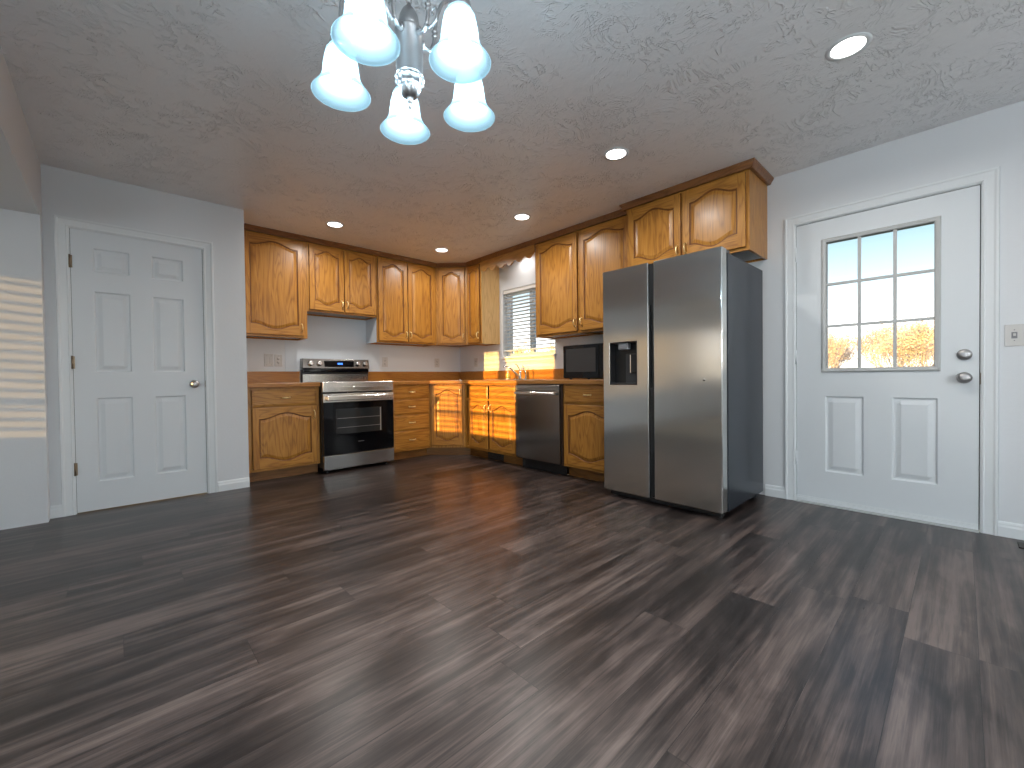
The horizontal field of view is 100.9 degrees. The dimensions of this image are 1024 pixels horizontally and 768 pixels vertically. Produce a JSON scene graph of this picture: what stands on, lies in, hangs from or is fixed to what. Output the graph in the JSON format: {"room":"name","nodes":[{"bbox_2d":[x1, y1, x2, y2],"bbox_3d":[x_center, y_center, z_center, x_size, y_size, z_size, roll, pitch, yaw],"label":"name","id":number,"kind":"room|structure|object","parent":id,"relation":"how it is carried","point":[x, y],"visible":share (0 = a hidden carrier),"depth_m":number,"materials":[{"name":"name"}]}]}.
{"room":"kitchen","nodes":[
{"label":"kitchen","id":0,"kind":"room"},
{"bbox_2d":[0,47,39,214],"bbox_3d":[-1.712,-1.311,0.920,0.500,0.380,4.780,-1,1,-43],"label":"wall header","id":1,"kind":"structure","parent":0,"point":[19,163],"depth_m":2.29,"materials":[{"name":"white paint"}]},
{"bbox_2d":[0,158,49,529],"bbox_3d":[-4.662,-0.251,1.570,3.950,2.450,0.200,-1,1,-43],"label":"wall","id":2,"kind":"structure","parent":0,"point":[24,452],"depth_m":2.79,"materials":[{"name":"white paint"}]},
{"bbox_2d":[41,164,248,505],"bbox_3d":[-2.829,-0.300,3.379,1.201,2.450,0.110,-1,1,-43],"label":"wall","id":3,"kind":"structure","parent":0,"point":[66,193],"depth_m":3.44,"materials":[{"name":"white paint"}]},
{"bbox_2d":[50,505,61,518],"bbox_3d":[-3.188,0.893,2.962,0.059,0.086,0.014,-1,1,-43],"label":"baseboard","id":4,"kind":"structure","parent":3,"relation":"attached to","point":[55,511],"depth_m":2.96,"materials":[{"name":"white paint"}]},
{"bbox_2d":[54,215,217,516],"bbox_3d":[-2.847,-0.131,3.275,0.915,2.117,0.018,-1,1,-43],"label":"trim","id":5,"kind":"structure","parent":3,"relation":"attached to","point":[61,223],"depth_m":3.01,"materials":[{"name":"white paint"}]},
{"bbox_2d":[68,228,207,512],"bbox_3d":[-2.845,-0.099,3.268,0.778,2.037,0.105,-1,1,-43],"label":"door","id":6,"kind":"structure","parent":3,"relation":"in","point":[138,359],"depth_m":3.25,"materials":[{"name":"white paint"}]},
{"bbox_2d":[218,477,249,491],"bbox_3d":[-2.419,0.873,3.684,0.231,0.086,0.014,-1,1,-43],"label":"baseboard","id":7,"kind":"structure","parent":3,"relation":"attached to","point":[239,483],"depth_m":3.68,"materials":[{"name":"white paint"}]},
{"bbox_2d":[246,315,459,371],"bbox_3d":[-1.798,-0.341,5.342,2.989,2.450,0.140,-1,1,-43],"label":"wall","id":8,"kind":"structure","parent":0,"point":[400,358],"depth_m":5.55,"materials":[{"name":"white paint"}]},
{"bbox_2d":[264,354,273,366],"bbox_3d":[-2.586,-0.254,4.501,0.090,0.135,0.008,-1,1,-43],"label":"light switch","id":9,"kind":"object","parent":8,"relation":"attached to","point":[268,358],"visible":1,"depth_m":4.50,"materials":[{"name":"grey plastic"}]},
{"bbox_2d":[247,371,299,382],"bbox_3d":[-2.595,-0.072,4.485,0.642,0.122,0.019,-1,1,-43],"label":"backsplash","id":10,"kind":"structure","parent":8,"relation":"attached to","point":[252,376],"depth_m":4.52,"materials":[{"name":"brown laminate"}]},
{"bbox_2d":[244,230,307,340],"bbox_3d":[-2.490,-0.988,4.346,0.640,1.026,0.358,-1,1,-43],"label":"upper cabinet","id":11,"kind":"object","parent":8,"relation":"attached to","point":[275,266],"visible":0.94,"depth_m":4.26,"materials":[{"name":"brown wood"}]},
{"bbox_2d":[274,354,281,365],"bbox_3d":[-2.519,-0.254,4.564,0.076,0.128,0.008,-1,1,-43],"label":"wall outlet","id":12,"kind":"object","parent":8,"relation":"attached to","point":[278,358],"visible":1,"depth_m":4.56,"materials":[{"name":"grey plastic"}]},
{"bbox_2d":[285,315,379,381],"bbox_3d":[-2.077,-0.392,4.981,1.089,0.770,0.004,-1,1,-43],"label":"backsplash","id":13,"kind":"structure","parent":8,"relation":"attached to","point":[328,337],"depth_m":4.96,"materials":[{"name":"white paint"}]},
{"bbox_2d":[306,242,376,319],"bbox_3d":[-1.974,-1.146,4.830,0.776,0.736,0.358,-1,1,-43],"label":"upper cabinet","id":14,"kind":"object","parent":8,"relation":"attached to","point":[341,283],"visible":0.99,"depth_m":4.71,"materials":[{"name":"brown wood"}]},
{"bbox_2d":[382,357,387,366],"bbox_3d":[-1.622,-0.281,5.405,0.076,0.122,0.008,-1,1,-43],"label":"wall outlet","id":15,"kind":"object","parent":8,"relation":"attached to","point":[384,359],"visible":1,"depth_m":5.40,"materials":[{"name":"grey plastic"}]},
{"bbox_2d":[366,256,435,346],"bbox_3d":[-1.389,-1.016,5.379,0.824,1.026,0.358,-1,1,-43],"label":"upper cabinet","id":16,"kind":"object","parent":8,"relation":"attached to","point":[405,291],"visible":1,"depth_m":5.24,"materials":[{"name":"brown wood"}]},
{"bbox_2d":[435,359,438,366],"bbox_3d":[-1.051,-0.296,5.941,0.076,0.122,0.008,-1,1,-43],"label":"wall outlet","id":17,"kind":"object","parent":8,"relation":"attached to","point":[436,360],"visible":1,"depth_m":5.94,"materials":[{"name":"grey plastic"}]},
{"bbox_2d":[434,267,474,346],"bbox_3d":[-0.784,-1.029,5.780,0.604,1.026,0.604,-1,1,-43],"label":"upper cabinet","id":18,"kind":"object","parent":8,"relation":"attached to","point":[450,282],"visible":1,"depth_m":5.55,"materials":[{"name":"brown wood"}]},
{"bbox_2d":[244,158,773,267],"bbox_3d":[-0.354,-1.533,3.669,2.847,0.048,3.859,-1,1,-43],"label":"crown molding","id":19,"kind":"structure","parent":18,"relation":"attached to","point":[619,213],"depth_m":4.12,"materials":[{"name":"brown wood"}]},
{"bbox_2d":[0,455,1023,767],"bbox_3d":[-1.183,0.976,0.754,8.140,0.060,7.680,-1,1,-43],"label":"floor","id":20,"kind":"structure","parent":0,"point":[427,611],"depth_m":1.58,"materials":[{"name":"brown wood"}]},
{"bbox_2d":[247,387,319,481],"bbox_3d":[-2.368,0.469,4.258,0.642,0.876,0.663,-1,1,-43],"label":"base cabinet","id":21,"kind":"object","parent":20,"relation":"on","point":[284,428],"visible":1,"depth_m":4.04,"materials":[{"name":"brown wood"}]},
{"bbox_2d":[247,371,319,387],"bbox_3d":[-2.377,-0.051,4.253,0.642,0.162,0.656,-1,1,-43],"label":"countertop","id":22,"kind":"structure","parent":21,"relation":"on","point":[255,379],"depth_m":4.43,"materials":[{"name":"beige laminate"}]},
{"bbox_2d":[300,358,393,472],"bbox_3d":[-1.819,0.303,4.705,0.764,1.182,0.752,-1,1,-43],"label":"range","id":23,"kind":"object","parent":20,"relation":"on","point":[356,422],"visible":0.98,"depth_m":4.50,"materials":[{"name":"silver metal"}]},
{"bbox_2d":[392,384,429,459],"bbox_3d":[-1.380,0.444,5.184,0.515,0.876,0.663,-1,1,-43],"label":"base cabinet","id":24,"kind":"object","parent":20,"relation":"on","point":[411,407],"visible":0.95,"depth_m":4.97,"materials":[{"name":"brown wood"}]},
{"bbox_2d":[427,384,469,454],"bbox_3d":[-0.772,0.431,5.582,0.912,0.876,0.917,-1,1,-43],"label":"base cabinet","id":25,"kind":"object","parent":20,"relation":"on","point":[446,401],"visible":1,"depth_m":5.13,"materials":[{"name":"brown wood"}]},
{"bbox_2d":[368,369,603,384],"bbox_3d":[-0.225,-0.081,4.607,1.429,0.162,3.084,-1,1,-43],"label":"countertop","id":26,"kind":"structure","parent":25,"relation":"on","point":[549,376],"depth_m":5.24,"materials":[{"name":"beige laminate"}]},
{"bbox_2d":[475,379,542,389],"bbox_3d":[-0.052,0.035,4.967,0.450,0.176,0.720,-1,1,-43],"label":"sink","id":27,"kind":"object","parent":26,"relation":"in","point":[495,379],"visible":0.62,"depth_m":4.90,"materials":[{"name":"silver metal"}]},
{"bbox_2d":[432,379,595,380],"bbox_3d":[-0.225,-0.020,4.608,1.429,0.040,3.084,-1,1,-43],"label":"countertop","id":28,"kind":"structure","parent":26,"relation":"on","point":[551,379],"depth_m":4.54,"materials":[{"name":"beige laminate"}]},
{"bbox_2d":[503,364,526,378],"bbox_3d":[0.048,-0.148,5.082,0.298,0.184,0.149,-1,1,11],"label":"faucet","id":29,"kind":"object","parent":26,"relation":"on","point":[520,371],"visible":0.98,"depth_m":5.05,"materials":[{"name":"silver metal"}]},
{"bbox_2d":[563,343,603,379],"bbox_3d":[0.848,-0.216,4.176,0.402,0.338,0.560,-1,1,-43],"label":"microwave","id":30,"kind":"object","parent":26,"relation":"on","point":[585,360],"visible":0.58,"depth_m":4.06,"materials":[{"name":"black plastic"}]},
{"bbox_2d":[465,384,522,465],"bbox_3d":[-0.054,0.431,4.998,0.663,0.876,0.922,-1,1,-43],"label":"base cabinet","id":31,"kind":"object","parent":20,"relation":"on","point":[490,415],"visible":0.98,"depth_m":4.75,"materials":[{"name":"brown wood"}]},
{"bbox_2d":[488,452,503,460],"bbox_3d":[-0.187,0.823,4.846,0.009,0.092,0.275,-1,1,-43],"label":"register","id":32,"kind":"object","parent":31,"relation":"attached to","point":[495,456],"visible":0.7,"depth_m":4.84,"materials":[{"name":"black plastic"}]},
{"bbox_2d":[514,384,568,475],"bbox_3d":[0.454,0.436,4.407,0.645,0.872,0.622,-1,1,-43],"label":"dishwasher","id":33,"kind":"object","parent":20,"relation":"on","point":[539,407],"visible":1,"depth_m":4.19,"materials":[{"name":"silver metal"}]},
{"bbox_2d":[563,384,603,481],"bbox_3d":[0.898,0.436,3.983,0.663,0.876,0.600,-1,1,-43],"label":"base cabinet","id":34,"kind":"object","parent":20,"relation":"on","point":[583,404],"visible":0.58,"depth_m":3.82,"materials":[{"name":"brown wood"}]},
{"bbox_2d":[603,246,762,517],"bbox_3d":[1.327,-0.008,3.305,0.808,1.773,0.904,-1,1,-43],"label":"refrigerator","id":35,"kind":"object","parent":20,"relation":"on","point":[683,334],"visible":1,"depth_m":2.96,"materials":[{"name":"grey metal"}]},
{"bbox_2d":[1017,542,1023,548],"bbox_3d":[2.861,0.874,2.190,0.115,0.007,0.310,-1,1,-43],"label":"floor vent","id":36,"kind":"object","parent":20,"relation":"in","point":[1020,544],"visible":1,"depth_m":2.29,"materials":[{"name":"brown metal"}]},
{"bbox_2d":[0,0,1023,262],"bbox_3d":[-1.161,-1.555,0.764,8.280,0.100,7.680,-1,1,-43],"label":"ceiling","id":37,"kind":"structure","parent":0,"point":[213,101],"depth_m":2.30,"materials":[{"name":"white paint"}]},
{"bbox_2d":[325,221,343,227],"bbox_3d":[-1.719,-1.546,4.107,0.172,0.004,0.172,-1,1,-43],"label":"recessed light","id":38,"kind":"object","parent":37,"relation":"in","point":[334,224],"visible":1,"depth_m":4.10,"materials":[{"name":"white paint"}]},
{"bbox_2d":[328,222,341,226],"bbox_3d":[-1.719,-1.545,4.107,0.129,0.002,0.129,-1,1,-43],"label":"diffuser","id":39,"kind":"object","parent":38,"relation":"attached to","point":[331,224],"depth_m":4.10,"materials":[{"name":"white plastic"}]},
{"bbox_2d":[311,0,494,144],"bbox_3d":[-0.267,-1.135,1.141,0.497,0.770,0.500,-1,1,-43],"label":"chandelier","id":40,"kind":"object","parent":37,"relation":"hanging from","point":[362,34],"visible":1,"depth_m":1.10,"materials":[{"name":"white glass"}]},
{"bbox_2d":[434,248,448,251],"bbox_3d":[-0.825,-1.569,4.962,0.172,0.004,0.172,-1,1,-43],"label":"recessed light","id":41,"kind":"object","parent":37,"relation":"in","point":[436,249],"visible":1,"depth_m":4.96,"materials":[{"name":"white"}]},
{"bbox_2d":[513,213,530,220],"bbox_3d":[0.094,-1.565,3.971,0.172,0.004,0.172,-1,1,-43],"label":"recessed light","id":42,"kind":"object","parent":37,"relation":"in","point":[521,217],"visible":1,"depth_m":3.97,"materials":[{"name":"white plastic"}]},
{"bbox_2d":[515,215,528,219],"bbox_3d":[0.094,-1.564,3.971,0.129,0.002,0.129,-1,1,-43],"label":"diffuser","id":43,"kind":"object","parent":42,"relation":"attached to","point":[517,217],"depth_m":3.97,"materials":[{"name":"white plastic"}]},
{"bbox_2d":[603,147,628,160],"bbox_3d":[0.705,-1.555,2.865,0.172,0.004,0.172,-1,1,-43],"label":"recessed light","id":44,"kind":"object","parent":37,"relation":"in","point":[617,153],"visible":1,"depth_m":2.86,"materials":[{"name":"white plastic"}]},
{"bbox_2d":[606,149,625,158],"bbox_3d":[0.705,-1.554,2.865,0.129,0.002,0.129,-1,1,-43],"label":"diffuser","id":45,"kind":"object","parent":44,"relation":"attached to","point":[611,153],"depth_m":2.86,"materials":[{"name":"white plastic"}]},
{"bbox_2d":[825,32,871,60],"bbox_3d":[1.550,-1.551,1.951,0.172,0.004,0.172,-1,1,-43],"label":"recessed light","id":46,"kind":"object","parent":37,"relation":"in","point":[848,46],"visible":1,"depth_m":1.94,"materials":[{"name":"white"}]},
{"bbox_2d":[831,36,865,57],"bbox_3d":[1.550,-1.550,1.951,0.129,0.002,0.129,-1,1,-43],"label":"diffuser","id":47,"kind":"object","parent":46,"relation":"attached to","point":[847,47],"depth_m":1.95,"materials":[{"name":"white plastic"}]},
{"bbox_2d":[460,100,1023,523],"bbox_3d":[1.821,-0.356,3.568,0.140,2.450,7.400,-1,1,-43],"label":"wall","id":48,"kind":"structure","parent":0,"point":[992,138],"depth_m":2.75,"materials":[{"name":"white paint"}]},
{"bbox_2d":[474,358,477,366],"bbox_3d":[-0.505,-0.303,5.939,0.008,0.122,0.076,-1,1,-43],"label":"wall outlet","id":49,"kind":"object","parent":48,"relation":"attached to","point":[475,359],"visible":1,"depth_m":5.93,"materials":[{"name":"grey plastic"}]},
{"bbox_2d":[467,263,499,345],"bbox_3d":[-0.391,-1.030,5.540,0.358,1.026,0.281,-1,1,-43],"label":"upper cabinet","id":50,"kind":"object","parent":48,"relation":"attached to","point":[482,287],"visible":0.98,"depth_m":5.44,"materials":[{"name":"brown wood"}]},
{"bbox_2d":[501,354,556,361],"bbox_3d":[0.208,-0.318,5.216,0.107,0.062,0.934,-1,1,-43],"label":"trim","id":51,"kind":"structure","parent":48,"relation":"attached to","point":[543,356],"depth_m":5.15,"materials":[{"name":"white paint"}]},
{"bbox_2d":[507,289,554,356],"bbox_3d":[0.260,-0.782,5.263,0.050,0.862,0.890,-1,1,-43],"label":"window","id":52,"kind":"structure","parent":48,"relation":"in","point":[532,352],"depth_m":5.27,"materials":[{"name":"white plastic"}]},
{"bbox_2d":[503,284,554,351],"bbox_3d":[0.213,-0.815,5.219,0.060,0.791,0.874,-1,1,-43],"label":"window blind","id":53,"kind":"object","parent":52,"relation":"attached to","point":[532,286],"visible":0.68,"depth_m":5.30,"materials":[{"name":"white plastic"}]},
{"bbox_2d":[535,231,593,338],"bbox_3d":[0.556,-1.026,4.530,0.358,1.026,0.601,-1,1,-43],"label":"upper cabinet","id":54,"kind":"object","parent":48,"relation":"attached to","point":[557,259],"visible":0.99,"depth_m":4.41,"materials":[{"name":"brown wood"}]},
{"bbox_2d":[480,245,534,271],"bbox_3d":[-0.076,-1.458,4.996,0.018,0.149,0.942,-1,1,-43],"label":"valance","id":55,"kind":"object","parent":54,"relation":"attached to","point":[500,261],"visible":1,"depth_m":4.95,"materials":[{"name":"brown wood"}]},
{"bbox_2d":[579,215,626,334],"bbox_3d":[0.967,-1.024,4.093,0.358,1.026,0.595,-1,1,-43],"label":"upper cabinet","id":56,"kind":"object","parent":48,"relation":"attached to","point":[602,246],"visible":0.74,"depth_m":4.05,"materials":[{"name":"brown wood"}]},
{"bbox_2d":[627,169,766,266],"bbox_3d":[1.473,-1.248,3.479,0.453,0.572,0.987,-1,1,-43],"label":"upper cabinet","id":57,"kind":"object","parent":48,"relation":"attached to","point":[729,212],"visible":0.93,"depth_m":3.23,"materials":[{"name":"brown wood"}]},
{"bbox_2d":[765,484,784,498],"bbox_3d":[2.030,0.828,3.265,0.014,0.086,0.135,-1,1,-43],"label":"baseboard","id":58,"kind":"structure","parent":48,"relation":"attached to","point":[770,490],"depth_m":3.26,"materials":[{"name":"white paint"}]},
{"bbox_2d":[796,499,978,532],"bbox_3d":[2.482,0.867,2.869,0.158,0.008,0.917,-1,1,-43],"label":"threshold","id":59,"kind":"object","parent":48,"relation":"attached to","point":[798,500],"depth_m":2.76,"materials":[{"name":"grey plastic"}]},
{"bbox_2d":[795,185,980,529],"bbox_3d":[2.424,-0.153,2.813,0.109,2.029,0.930,-1,1,-43],"label":"door","id":60,"kind":"structure","parent":48,"relation":"in","point":[895,441],"depth_m":2.74,"materials":[{"name":"white paint"}]},
{"bbox_2d":[784,166,999,535],"bbox_3d":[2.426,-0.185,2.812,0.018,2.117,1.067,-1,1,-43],"label":"trim","id":61,"kind":"structure","parent":48,"relation":"attached to","point":[989,178],"depth_m":2.47,"materials":[{"name":"white paint"}]},
{"bbox_2d":[998,521,1023,539],"bbox_3d":[3.557,0.835,1.638,0.014,0.086,2.202,-1,1,-43],"label":"baseboard","id":62,"kind":"structure","parent":48,"relation":"attached to","point":[1005,529],"depth_m":2.40,"materials":[{"name":"white paint"}]},
{"bbox_2d":[1004,324,1023,345],"bbox_3d":[2.844,-0.275,2.365,0.018,0.122,0.118,-1,1,-43],"label":"light switch","id":63,"kind":"object","parent":48,"relation":"attached to","point":[1014,334],"visible":1,"depth_m":2.38,"materials":[{"name":"grey plastic"}]},
{"label":"outside","id":64,"kind":"structure","parent":0,"visible":0},
{"bbox_3d":[21.574,0.659,40.906,200.000,0.250,260.000,-1,1,-43],"label":"ground","id":65,"kind":"structure","parent":64,"visible":0},
{"bbox_2d":[513,341,539,353],"bbox_3d":[1.447,-1.611,39.187,5.367,4.899,3.561,0,1,31],"label":"tree","id":66,"kind":"object","parent":65,"relation":"on","point":[516,352],"visible":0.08,"depth_m":39.72,"materials":[{"name":"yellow plant"}]},
{"bbox_2d":[528,344,554,351],"bbox_3d":[2.595,-1.254,30.613,4.830,4.409,3.205,-1,1,-28],"label":"tree","id":67,"kind":"object","parent":65,"relation":"on","point":[550,345],"visible":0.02,"depth_m":30.75,"materials":[{"name":"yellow plant"}]},
{"bbox_2d":[828,319,856,367],"bbox_3d":[19.341,-1.512,26.056,3.371,4.668,4.460,0,1,39],"label":"bare tree","id":68,"kind":"object","parent":65,"relation":"on","point":[833,350],"visible":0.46,"depth_m":24.90,"materials":[{"name":"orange plant"}]},
{"bbox_2d":[828,340,856,367],"bbox_3d":[23.209,-1.674,30.817,3.439,4.761,4.550,0,1,25],"label":"bare tree","id":69,"kind":"object","parent":65,"relation":"on","point":[842,357],"visible":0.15,"depth_m":29.84,"materials":[{"name":"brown plant"}]},
{"bbox_2d":[828,328,856,367],"bbox_3d":[24.529,-1.967,33.858,4.856,5.234,3.345,0,1,31],"label":"bare tree","id":70,"kind":"object","parent":65,"relation":"on","point":[832,328],"visible":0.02,"depth_m":32.88,"materials":[{"name":"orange plant"}]},
{"bbox_2d":[851,310,933,366],"bbox_3d":[35.508,-3.293,40.251,5.394,7.469,7.137,-1,1,-20],"label":"bare tree","id":71,"kind":"object","parent":65,"relation":"on","point":[867,337],"visible":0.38,"depth_m":40.50,"materials":[{"name":"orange plant"}]},
{"bbox_2d":[864,317,933,366],"bbox_3d":[22.487,-1.477,23.390,2.944,4.606,4.274,-1,1,-29],"label":"bare tree","id":72,"kind":"object","parent":65,"relation":"on","point":[905,342],"visible":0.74,"depth_m":23.42,"materials":[{"name":"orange plant"}]},
{"bbox_2d":[864,327,933,366],"bbox_3d":[24.860,-1.455,26.981,2.810,4.396,4.079,-1,1,-44],"label":"bare tree","id":73,"kind":"object","parent":65,"relation":"on","point":[876,344],"visible":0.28,"depth_m":26.96,"materials":[{"name":"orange plant"}]},
{"bbox_2d":[871,309,933,366],"bbox_3d":[29.089,-2.374,29.961,4.382,6.068,5.799,-1,1,-5],"label":"bare tree","id":74,"kind":"object","parent":65,"relation":"on","point":[887,332],"visible":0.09,"depth_m":30.78,"materials":[{"name":"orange plant"}]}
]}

